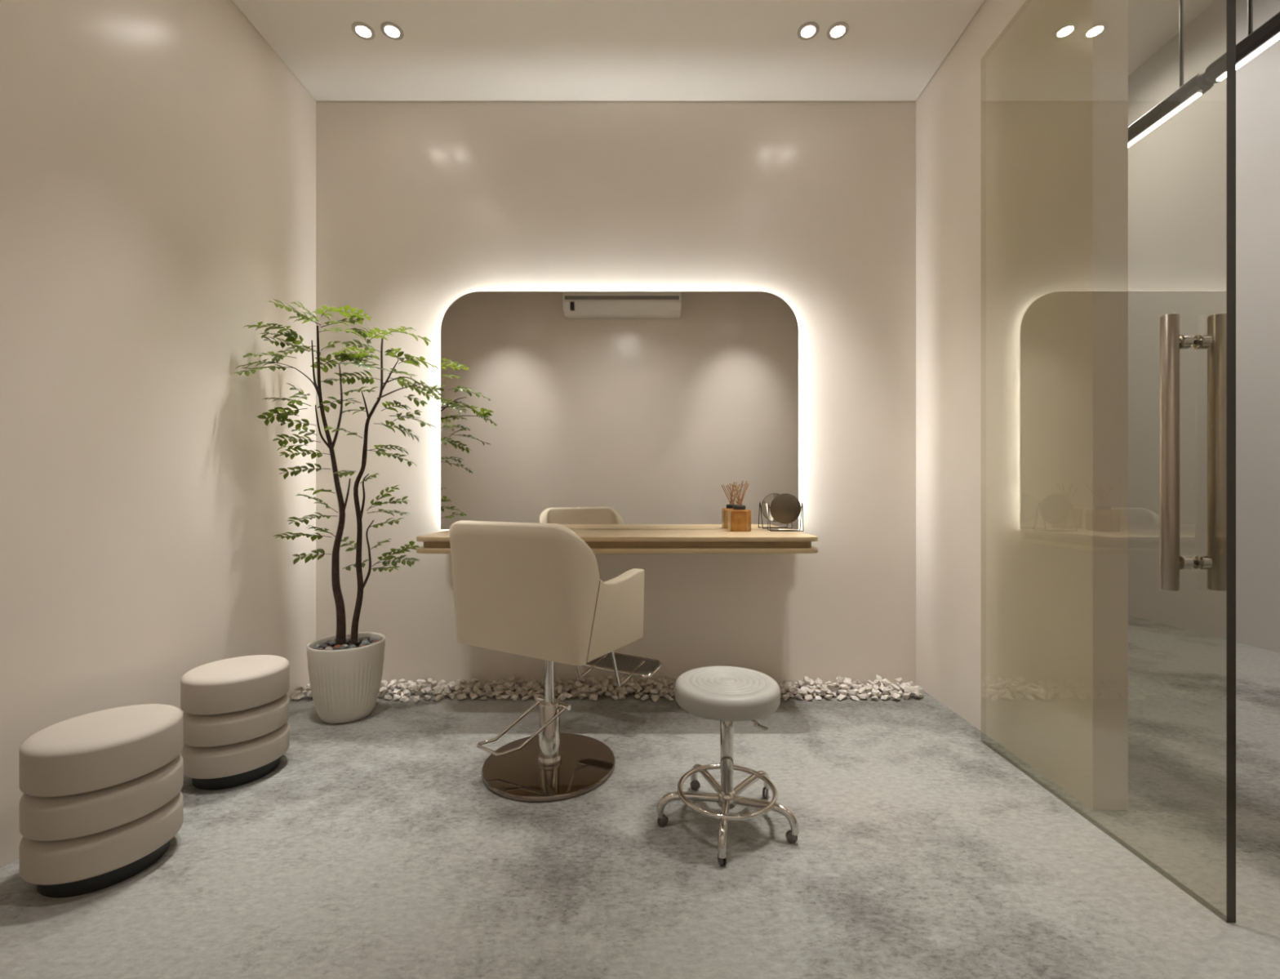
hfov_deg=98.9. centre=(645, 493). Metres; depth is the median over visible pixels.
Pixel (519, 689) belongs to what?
chip
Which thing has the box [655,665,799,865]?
stool
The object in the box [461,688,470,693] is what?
chip
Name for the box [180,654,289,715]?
cushion
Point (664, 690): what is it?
chip
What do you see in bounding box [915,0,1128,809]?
wall
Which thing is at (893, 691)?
chip
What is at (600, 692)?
chip
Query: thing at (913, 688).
chip
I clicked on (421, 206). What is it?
wall
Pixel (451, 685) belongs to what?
chip
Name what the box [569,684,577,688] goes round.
chip
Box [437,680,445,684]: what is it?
chip
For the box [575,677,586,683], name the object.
chip
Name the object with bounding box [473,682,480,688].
chip
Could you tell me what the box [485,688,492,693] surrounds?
chip
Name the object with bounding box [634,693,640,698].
chip
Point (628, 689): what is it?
gravel bed
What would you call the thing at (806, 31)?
diffuser
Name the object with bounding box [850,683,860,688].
chip
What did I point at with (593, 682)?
chip
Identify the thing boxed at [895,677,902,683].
chip
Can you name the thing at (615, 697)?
chip
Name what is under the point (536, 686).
chip
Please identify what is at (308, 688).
chip
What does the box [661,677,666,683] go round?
chip
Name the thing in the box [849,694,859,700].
chip
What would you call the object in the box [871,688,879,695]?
chip
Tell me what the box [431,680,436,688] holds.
chip
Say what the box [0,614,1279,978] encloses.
floor
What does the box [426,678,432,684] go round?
chip
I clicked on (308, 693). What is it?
chip
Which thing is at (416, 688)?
chip
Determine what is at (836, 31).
diffuser
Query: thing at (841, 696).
chip
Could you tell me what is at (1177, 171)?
wall
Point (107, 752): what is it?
cushion
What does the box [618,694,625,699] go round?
chip
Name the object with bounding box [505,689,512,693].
chip
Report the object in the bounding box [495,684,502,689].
chip
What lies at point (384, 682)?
chip
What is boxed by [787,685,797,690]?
chip
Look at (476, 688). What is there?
chip
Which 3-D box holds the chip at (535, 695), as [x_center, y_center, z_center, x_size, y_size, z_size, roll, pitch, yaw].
[-0.545,1.032,2.794,0.051,0.029,0.032,0,0,-45]
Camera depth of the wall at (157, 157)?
1.96 m
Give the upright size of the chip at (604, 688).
0.020 m
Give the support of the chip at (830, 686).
on the gravel bed
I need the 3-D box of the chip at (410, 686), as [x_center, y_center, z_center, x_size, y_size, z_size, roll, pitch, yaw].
[-1.238,1.019,2.889,0.032,0.020,0.034,0,0,-28]
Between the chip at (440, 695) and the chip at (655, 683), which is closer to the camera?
the chip at (440, 695)
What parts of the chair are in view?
backrest, plate, armrest, tread plate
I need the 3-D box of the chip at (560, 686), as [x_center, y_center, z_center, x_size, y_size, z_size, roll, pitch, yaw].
[-0.439,0.999,2.806,0.022,0.031,0.046,0,0,9]
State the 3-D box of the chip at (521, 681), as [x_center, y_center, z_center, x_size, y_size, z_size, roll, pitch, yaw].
[-0.671,1.008,2.938,0.036,0.026,0.036,0,0,-7]
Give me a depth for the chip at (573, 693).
2.80 m
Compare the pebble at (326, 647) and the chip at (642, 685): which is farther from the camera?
the chip at (642, 685)
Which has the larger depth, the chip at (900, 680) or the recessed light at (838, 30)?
the chip at (900, 680)
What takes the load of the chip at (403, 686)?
on the gravel bed
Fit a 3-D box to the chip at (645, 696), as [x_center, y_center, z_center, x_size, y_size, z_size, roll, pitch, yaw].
[-0.004,1.033,2.783,0.036,0.028,0.047,0,0,38]
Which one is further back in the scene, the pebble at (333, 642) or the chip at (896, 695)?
the chip at (896, 695)
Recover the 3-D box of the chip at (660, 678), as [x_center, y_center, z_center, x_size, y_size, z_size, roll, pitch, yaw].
[0.084,0.998,2.946,0.031,0.027,0.035,0,0,45]
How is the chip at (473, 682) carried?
on the gravel bed
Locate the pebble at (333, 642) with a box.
[328,640,336,645]
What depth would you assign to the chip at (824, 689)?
2.80 m
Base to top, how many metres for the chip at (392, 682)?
0.030 m
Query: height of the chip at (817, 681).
0.044 m
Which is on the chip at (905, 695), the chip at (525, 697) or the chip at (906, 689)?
the chip at (906, 689)
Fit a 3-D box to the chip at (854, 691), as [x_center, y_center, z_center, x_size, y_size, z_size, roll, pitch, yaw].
[1.062,1.016,2.801,0.054,0.032,0.027,0,0,-23]
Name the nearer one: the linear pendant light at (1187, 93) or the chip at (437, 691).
the chip at (437, 691)
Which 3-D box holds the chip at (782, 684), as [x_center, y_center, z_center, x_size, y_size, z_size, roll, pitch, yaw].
[0.723,1.007,2.859,0.043,0.027,0.038,0,0,11]
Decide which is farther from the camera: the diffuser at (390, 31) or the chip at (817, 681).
the chip at (817, 681)
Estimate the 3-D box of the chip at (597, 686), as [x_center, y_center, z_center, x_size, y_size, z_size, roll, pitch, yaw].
[-0.250,1.002,2.857,0.045,0.020,0.032,0,0,6]
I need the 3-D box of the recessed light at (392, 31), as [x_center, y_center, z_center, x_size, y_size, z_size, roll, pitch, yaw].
[-1.175,-2.144,2.542,0.098,0.006,0.098,0,0,0]
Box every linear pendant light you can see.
[1128,0,1213,147]
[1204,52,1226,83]
[1235,0,1279,70]
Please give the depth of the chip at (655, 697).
2.77 m
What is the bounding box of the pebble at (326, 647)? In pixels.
[324,646,333,649]
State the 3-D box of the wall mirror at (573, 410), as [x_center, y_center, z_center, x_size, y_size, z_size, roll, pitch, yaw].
[-0.140,-0.449,2.973,1.922,1.278,0.057,0,0,0]
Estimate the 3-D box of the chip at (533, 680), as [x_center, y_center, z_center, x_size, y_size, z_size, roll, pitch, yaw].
[-0.585,0.985,2.886,0.037,0.026,0.037,0,0,1]
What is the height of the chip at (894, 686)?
0.027 m
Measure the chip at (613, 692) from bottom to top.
0.031 m
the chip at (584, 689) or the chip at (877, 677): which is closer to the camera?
the chip at (584, 689)
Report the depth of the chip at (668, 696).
2.77 m
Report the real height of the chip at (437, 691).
0.036 m
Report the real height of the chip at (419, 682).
0.030 m
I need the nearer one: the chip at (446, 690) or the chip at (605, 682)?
the chip at (446, 690)
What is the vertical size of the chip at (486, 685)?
0.026 m
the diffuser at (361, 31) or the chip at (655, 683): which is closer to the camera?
the diffuser at (361, 31)
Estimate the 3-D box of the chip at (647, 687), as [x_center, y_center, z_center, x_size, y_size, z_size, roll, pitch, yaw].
[0.019,1.015,2.849,0.043,0.028,0.029,0,0,-5]
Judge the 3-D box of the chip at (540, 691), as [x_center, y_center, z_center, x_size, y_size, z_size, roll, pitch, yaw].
[-0.542,1.015,2.807,0.040,0.035,0.050,0,0,26]
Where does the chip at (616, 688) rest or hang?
on the floor
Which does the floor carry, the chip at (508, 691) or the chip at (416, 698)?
the chip at (416, 698)
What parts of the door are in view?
pull handle, pull handle, glass pane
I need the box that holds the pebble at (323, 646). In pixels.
[319,644,328,648]
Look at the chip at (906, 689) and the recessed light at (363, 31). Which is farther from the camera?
the chip at (906, 689)
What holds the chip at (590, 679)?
on the gravel bed
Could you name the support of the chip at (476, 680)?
on the gravel bed
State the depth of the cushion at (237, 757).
1.94 m
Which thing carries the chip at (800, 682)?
in the gravel bed
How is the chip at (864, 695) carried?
on the floor
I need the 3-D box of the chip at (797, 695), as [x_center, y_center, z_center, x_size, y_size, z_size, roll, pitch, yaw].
[0.779,1.031,2.791,0.042,0.032,0.024,0,0,9]
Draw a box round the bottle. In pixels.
[728,509,751,531]
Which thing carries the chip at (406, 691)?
on the gravel bed
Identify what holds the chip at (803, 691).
on the gravel bed
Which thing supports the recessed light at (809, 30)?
in the ceiling at (448, 50)
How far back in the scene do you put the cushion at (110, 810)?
1.43 m
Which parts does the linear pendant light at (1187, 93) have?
suspension rod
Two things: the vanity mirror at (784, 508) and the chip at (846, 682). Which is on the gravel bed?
the chip at (846, 682)
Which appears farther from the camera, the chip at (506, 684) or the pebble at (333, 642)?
the chip at (506, 684)
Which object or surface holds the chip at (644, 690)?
on the gravel bed
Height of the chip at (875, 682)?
0.028 m
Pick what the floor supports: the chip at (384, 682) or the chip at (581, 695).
the chip at (581, 695)
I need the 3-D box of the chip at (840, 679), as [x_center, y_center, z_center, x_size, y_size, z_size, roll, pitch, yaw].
[1.030,0.981,2.897,0.027,0.039,0.046,0,0,31]
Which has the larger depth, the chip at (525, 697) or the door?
the chip at (525, 697)
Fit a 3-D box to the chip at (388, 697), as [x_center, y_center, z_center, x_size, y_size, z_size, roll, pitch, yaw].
[-1.313,1.036,2.792,0.037,0.021,0.035,0,0,3]
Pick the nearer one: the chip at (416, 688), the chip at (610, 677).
the chip at (416, 688)
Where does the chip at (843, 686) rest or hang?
on the gravel bed
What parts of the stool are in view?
leg, leg, leg, seat, leg, height lever, leg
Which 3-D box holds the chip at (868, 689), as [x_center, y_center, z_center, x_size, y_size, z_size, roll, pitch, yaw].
[1.153,1.015,2.848,0.045,0.034,0.034,0,0,24]
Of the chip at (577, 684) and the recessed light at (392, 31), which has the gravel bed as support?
the chip at (577, 684)
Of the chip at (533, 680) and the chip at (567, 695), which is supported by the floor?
the chip at (567, 695)
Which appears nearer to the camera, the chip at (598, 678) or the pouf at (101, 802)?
the pouf at (101, 802)
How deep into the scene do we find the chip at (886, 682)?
2.89 m
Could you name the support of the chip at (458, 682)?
in the gravel bed
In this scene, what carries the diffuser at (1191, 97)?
attached to the linear pendant light at (1187, 93)
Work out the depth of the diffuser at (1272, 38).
2.68 m
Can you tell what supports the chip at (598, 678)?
on the gravel bed
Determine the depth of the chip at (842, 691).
2.80 m
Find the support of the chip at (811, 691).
on the gravel bed
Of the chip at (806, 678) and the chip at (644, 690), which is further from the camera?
the chip at (806, 678)
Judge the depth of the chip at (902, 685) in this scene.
2.86 m
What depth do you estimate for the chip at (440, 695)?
2.78 m
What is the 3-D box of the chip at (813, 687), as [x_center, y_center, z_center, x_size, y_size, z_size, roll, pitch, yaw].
[0.869,1.008,2.852,0.036,0.019,0.044,0,0,-11]
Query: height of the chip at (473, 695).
0.029 m
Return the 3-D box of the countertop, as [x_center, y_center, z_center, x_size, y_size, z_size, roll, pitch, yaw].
[-0.128,0.228,2.716,1.820,0.074,0.568,0,0,0]
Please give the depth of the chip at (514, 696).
2.77 m
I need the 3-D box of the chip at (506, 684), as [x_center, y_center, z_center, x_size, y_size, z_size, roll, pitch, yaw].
[-0.717,0.993,2.855,0.058,0.026,0.024,0,0,39]
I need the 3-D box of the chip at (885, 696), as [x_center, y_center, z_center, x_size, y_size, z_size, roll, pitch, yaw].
[1.227,1.033,2.790,0.062,0.027,0.027,0,0,-31]
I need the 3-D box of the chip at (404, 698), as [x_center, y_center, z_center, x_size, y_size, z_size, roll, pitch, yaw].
[-1.219,1.036,2.772,0.048,0.021,0.034,0,0,6]
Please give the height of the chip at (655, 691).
0.030 m
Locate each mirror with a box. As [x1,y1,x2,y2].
[440,291,798,528]
[767,493,804,531]
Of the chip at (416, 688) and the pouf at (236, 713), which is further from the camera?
the chip at (416, 688)
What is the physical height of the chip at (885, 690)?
0.027 m
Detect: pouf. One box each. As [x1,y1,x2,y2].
[19,703,183,897]
[180,654,289,789]
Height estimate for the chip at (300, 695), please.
0.036 m
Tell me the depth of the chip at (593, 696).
2.77 m
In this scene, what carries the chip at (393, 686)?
on the gravel bed
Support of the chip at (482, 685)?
on the gravel bed
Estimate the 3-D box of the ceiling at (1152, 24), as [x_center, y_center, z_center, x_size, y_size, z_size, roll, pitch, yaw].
[2.886,-3.639,2.703,2.806,0.058,7.015,0,0,0]
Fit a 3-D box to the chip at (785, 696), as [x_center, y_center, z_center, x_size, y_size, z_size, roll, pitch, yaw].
[0.713,1.033,2.784,0.033,0.027,0.042,0,0,21]
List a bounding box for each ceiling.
[231,0,984,101]
[1128,0,1216,75]
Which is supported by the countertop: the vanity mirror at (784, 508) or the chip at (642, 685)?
the vanity mirror at (784, 508)
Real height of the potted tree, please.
1.936 m
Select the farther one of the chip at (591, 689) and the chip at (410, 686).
the chip at (410, 686)
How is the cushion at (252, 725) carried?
on the pouf at (236, 713)
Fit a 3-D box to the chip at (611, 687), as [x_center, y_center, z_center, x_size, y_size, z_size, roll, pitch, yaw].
[-0.181,1.002,2.845,0.026,0.025,0.058,0,0,-10]
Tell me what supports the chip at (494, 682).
on the gravel bed
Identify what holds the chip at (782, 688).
on the gravel bed
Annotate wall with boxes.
[0,0,315,867]
[315,101,915,684]
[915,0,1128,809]
[1128,0,1279,653]
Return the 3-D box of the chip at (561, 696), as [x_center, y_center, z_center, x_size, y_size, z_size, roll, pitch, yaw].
[-0.424,1.030,2.789,0.047,0.033,0.032,0,0,-20]
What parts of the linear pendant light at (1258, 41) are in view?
suspension rod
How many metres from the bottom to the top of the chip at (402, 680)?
0.029 m
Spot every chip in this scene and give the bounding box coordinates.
[291,691,305,700]
[294,685,305,691]
[305,685,311,691]
[306,690,311,697]
[380,680,387,685]
[384,695,392,699]
[389,680,395,687]
[390,684,397,690]
[392,688,400,694]
[393,693,401,699]
[397,678,405,684]
[399,683,407,690]
[399,695,409,702]
[402,688,409,696]
[407,684,413,689]
[412,685,421,691]
[413,694,419,701]
[416,679,426,684]
[423,686,432,693]
[423,694,431,699]
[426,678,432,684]
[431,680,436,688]
[431,693,444,701]
[432,686,442,694]
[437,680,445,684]
[443,686,450,693]
[448,683,455,687]
[448,693,454,699]
[455,684,462,691]
[456,679,462,685]
[457,692,466,699]
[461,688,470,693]
[464,684,471,691]
[467,677,479,682]
[469,693,478,699]
[470,679,475,685]
[472,685,481,693]
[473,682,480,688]
[478,681,484,689]
[484,682,490,689]
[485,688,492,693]
[490,680,498,685]
[492,689,502,695]
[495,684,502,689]
[502,694,511,699]
[503,682,512,687]
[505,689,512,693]
[509,675,514,680]
[511,693,518,700]
[516,679,524,683]
[516,687,523,691]
[521,695,528,701]
[526,682,532,689]
[527,689,533,695]
[530,677,538,683]
[531,682,541,690]
[533,693,544,700]
[535,688,544,693]
[556,677,563,684]
[557,684,562,693]
[557,692,566,700]
[562,684,570,691]
[564,692,572,697]
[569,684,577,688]
[569,690,577,697]
[573,680,582,687]
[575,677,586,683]
[578,684,589,693]
[578,693,586,699]
[586,676,595,682]
[589,687,596,692]
[589,693,597,700]
[591,680,602,686]
[593,684,601,688]
[596,676,604,681]
[596,690,604,694]
[601,678,608,685]
[602,685,606,691]
[607,675,614,679]
[608,684,613,690]
[610,689,617,695]
[611,694,617,699]
[614,686,620,693]
[618,686,626,693]
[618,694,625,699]
[626,681,634,686]
[631,683,639,689]
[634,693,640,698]
[636,677,645,681]
[640,681,647,688]
[640,693,648,700]
[641,688,648,693]
[644,685,653,691]
[645,679,653,684]
[649,688,657,694]
[650,694,659,701]
[653,680,658,686]
[656,682,662,690]
[657,676,662,682]
[660,687,668,694]
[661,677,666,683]
[664,693,673,700]
[666,678,674,684]
[779,685,786,693]
[780,683,788,689]
[782,693,789,700]
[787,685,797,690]
[789,688,796,693]
[794,693,803,699]
[797,680,804,685]
[797,688,807,694]
[802,675,810,683]
[804,693,812,700]
[807,688,814,693]
[808,685,817,690]
[813,677,823,686]
[814,695,821,699]
[819,686,828,692]
[824,694,832,699]
[826,683,834,691]
[836,675,843,683]
[836,693,846,700]
[838,689,847,694]
[840,684,848,689]
[842,679,852,686]
[847,688,858,694]
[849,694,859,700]
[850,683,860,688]
[857,693,868,698]
[858,686,867,693]
[862,684,871,692]
[867,679,874,684]
[871,684,878,689]
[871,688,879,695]
[873,679,880,684]
[875,674,882,682]
[880,694,891,699]
[881,678,890,685]
[881,688,889,693]
[889,689,897,694]
[890,684,899,689]
[890,693,900,699]
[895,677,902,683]
[898,682,908,688]
[902,692,910,699]
[904,686,911,692]
[909,685,919,692]
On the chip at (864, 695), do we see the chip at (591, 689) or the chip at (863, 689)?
the chip at (863, 689)
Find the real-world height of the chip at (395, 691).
0.032 m
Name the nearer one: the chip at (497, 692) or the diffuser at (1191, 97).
the chip at (497, 692)
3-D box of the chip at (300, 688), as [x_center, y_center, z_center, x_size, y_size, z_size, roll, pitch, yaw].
[-1.767,0.995,2.802,0.045,0.040,0.049,0,0,-22]
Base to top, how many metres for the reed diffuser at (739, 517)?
0.260 m
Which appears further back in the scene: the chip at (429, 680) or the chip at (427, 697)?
the chip at (429, 680)
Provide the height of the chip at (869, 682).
0.036 m
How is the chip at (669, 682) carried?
on the gravel bed
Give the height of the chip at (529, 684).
0.034 m
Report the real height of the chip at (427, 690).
0.026 m
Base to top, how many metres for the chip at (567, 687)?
0.033 m
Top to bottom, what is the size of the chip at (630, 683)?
0.023 m
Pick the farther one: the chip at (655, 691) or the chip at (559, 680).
the chip at (559, 680)
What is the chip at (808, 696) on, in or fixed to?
on the floor
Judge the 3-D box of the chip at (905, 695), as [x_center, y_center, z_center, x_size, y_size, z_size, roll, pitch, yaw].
[1.330,1.031,2.798,0.035,0.031,0.045,0,0,29]
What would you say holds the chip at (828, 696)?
on the floor
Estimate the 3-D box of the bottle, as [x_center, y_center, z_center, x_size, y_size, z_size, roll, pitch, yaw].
[0.483,0.136,2.823,0.106,0.110,0.097,0,0,0]
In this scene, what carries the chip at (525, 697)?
on the floor
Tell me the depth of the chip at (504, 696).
2.77 m
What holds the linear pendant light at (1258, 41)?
hanging from the ceiling at (1152, 24)
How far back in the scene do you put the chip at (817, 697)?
2.79 m
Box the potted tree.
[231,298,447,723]
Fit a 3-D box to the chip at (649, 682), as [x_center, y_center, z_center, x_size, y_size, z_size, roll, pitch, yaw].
[0.023,1.009,2.932,0.040,0.029,0.039,0,0,8]
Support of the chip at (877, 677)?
on the gravel bed
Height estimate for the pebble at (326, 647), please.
0.023 m
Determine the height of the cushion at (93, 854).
0.106 m
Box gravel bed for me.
[302,680,924,698]
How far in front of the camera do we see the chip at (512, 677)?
2.91 m
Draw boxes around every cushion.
[19,703,183,796]
[19,753,183,840]
[19,791,183,884]
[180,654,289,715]
[180,721,289,778]
[182,693,289,746]
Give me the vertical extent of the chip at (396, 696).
0.027 m
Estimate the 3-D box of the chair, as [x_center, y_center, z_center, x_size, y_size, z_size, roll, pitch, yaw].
[-0.289,0.572,2.229,0.646,0.950,0.820,0,0,30]
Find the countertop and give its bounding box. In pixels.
[416,528,817,553]
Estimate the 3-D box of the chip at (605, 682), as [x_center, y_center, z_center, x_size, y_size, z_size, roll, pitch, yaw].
[-0.211,0.994,2.892,0.036,0.029,0.047,0,0,-20]
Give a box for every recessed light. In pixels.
[351,22,375,40]
[380,22,404,40]
[797,22,819,40]
[826,22,848,40]
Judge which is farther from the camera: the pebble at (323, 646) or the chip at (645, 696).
the chip at (645, 696)
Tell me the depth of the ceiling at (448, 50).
2.65 m
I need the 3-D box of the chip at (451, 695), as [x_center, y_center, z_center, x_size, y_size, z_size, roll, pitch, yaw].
[-0.994,1.032,2.801,0.041,0.030,0.026,0,0,22]
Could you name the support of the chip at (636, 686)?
on the gravel bed
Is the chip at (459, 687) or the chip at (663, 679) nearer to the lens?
the chip at (459, 687)
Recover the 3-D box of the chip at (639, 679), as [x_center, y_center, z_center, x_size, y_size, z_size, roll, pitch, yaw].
[-0.026,1.000,2.948,0.046,0.030,0.030,0,0,-23]
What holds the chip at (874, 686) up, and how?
on the gravel bed
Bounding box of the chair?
[448,520,662,801]
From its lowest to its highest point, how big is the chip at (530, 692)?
0.021 m
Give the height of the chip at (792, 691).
0.034 m
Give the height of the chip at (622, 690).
0.038 m
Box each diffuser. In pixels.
[355,26,370,36]
[385,26,399,36]
[727,480,751,531]
[801,26,814,36]
[831,26,844,36]
[1128,93,1201,147]
[1216,33,1279,81]
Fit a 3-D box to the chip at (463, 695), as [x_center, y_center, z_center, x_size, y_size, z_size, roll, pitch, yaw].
[-0.937,1.030,2.792,0.053,0.033,0.034,0,0,38]
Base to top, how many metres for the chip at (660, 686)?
0.031 m

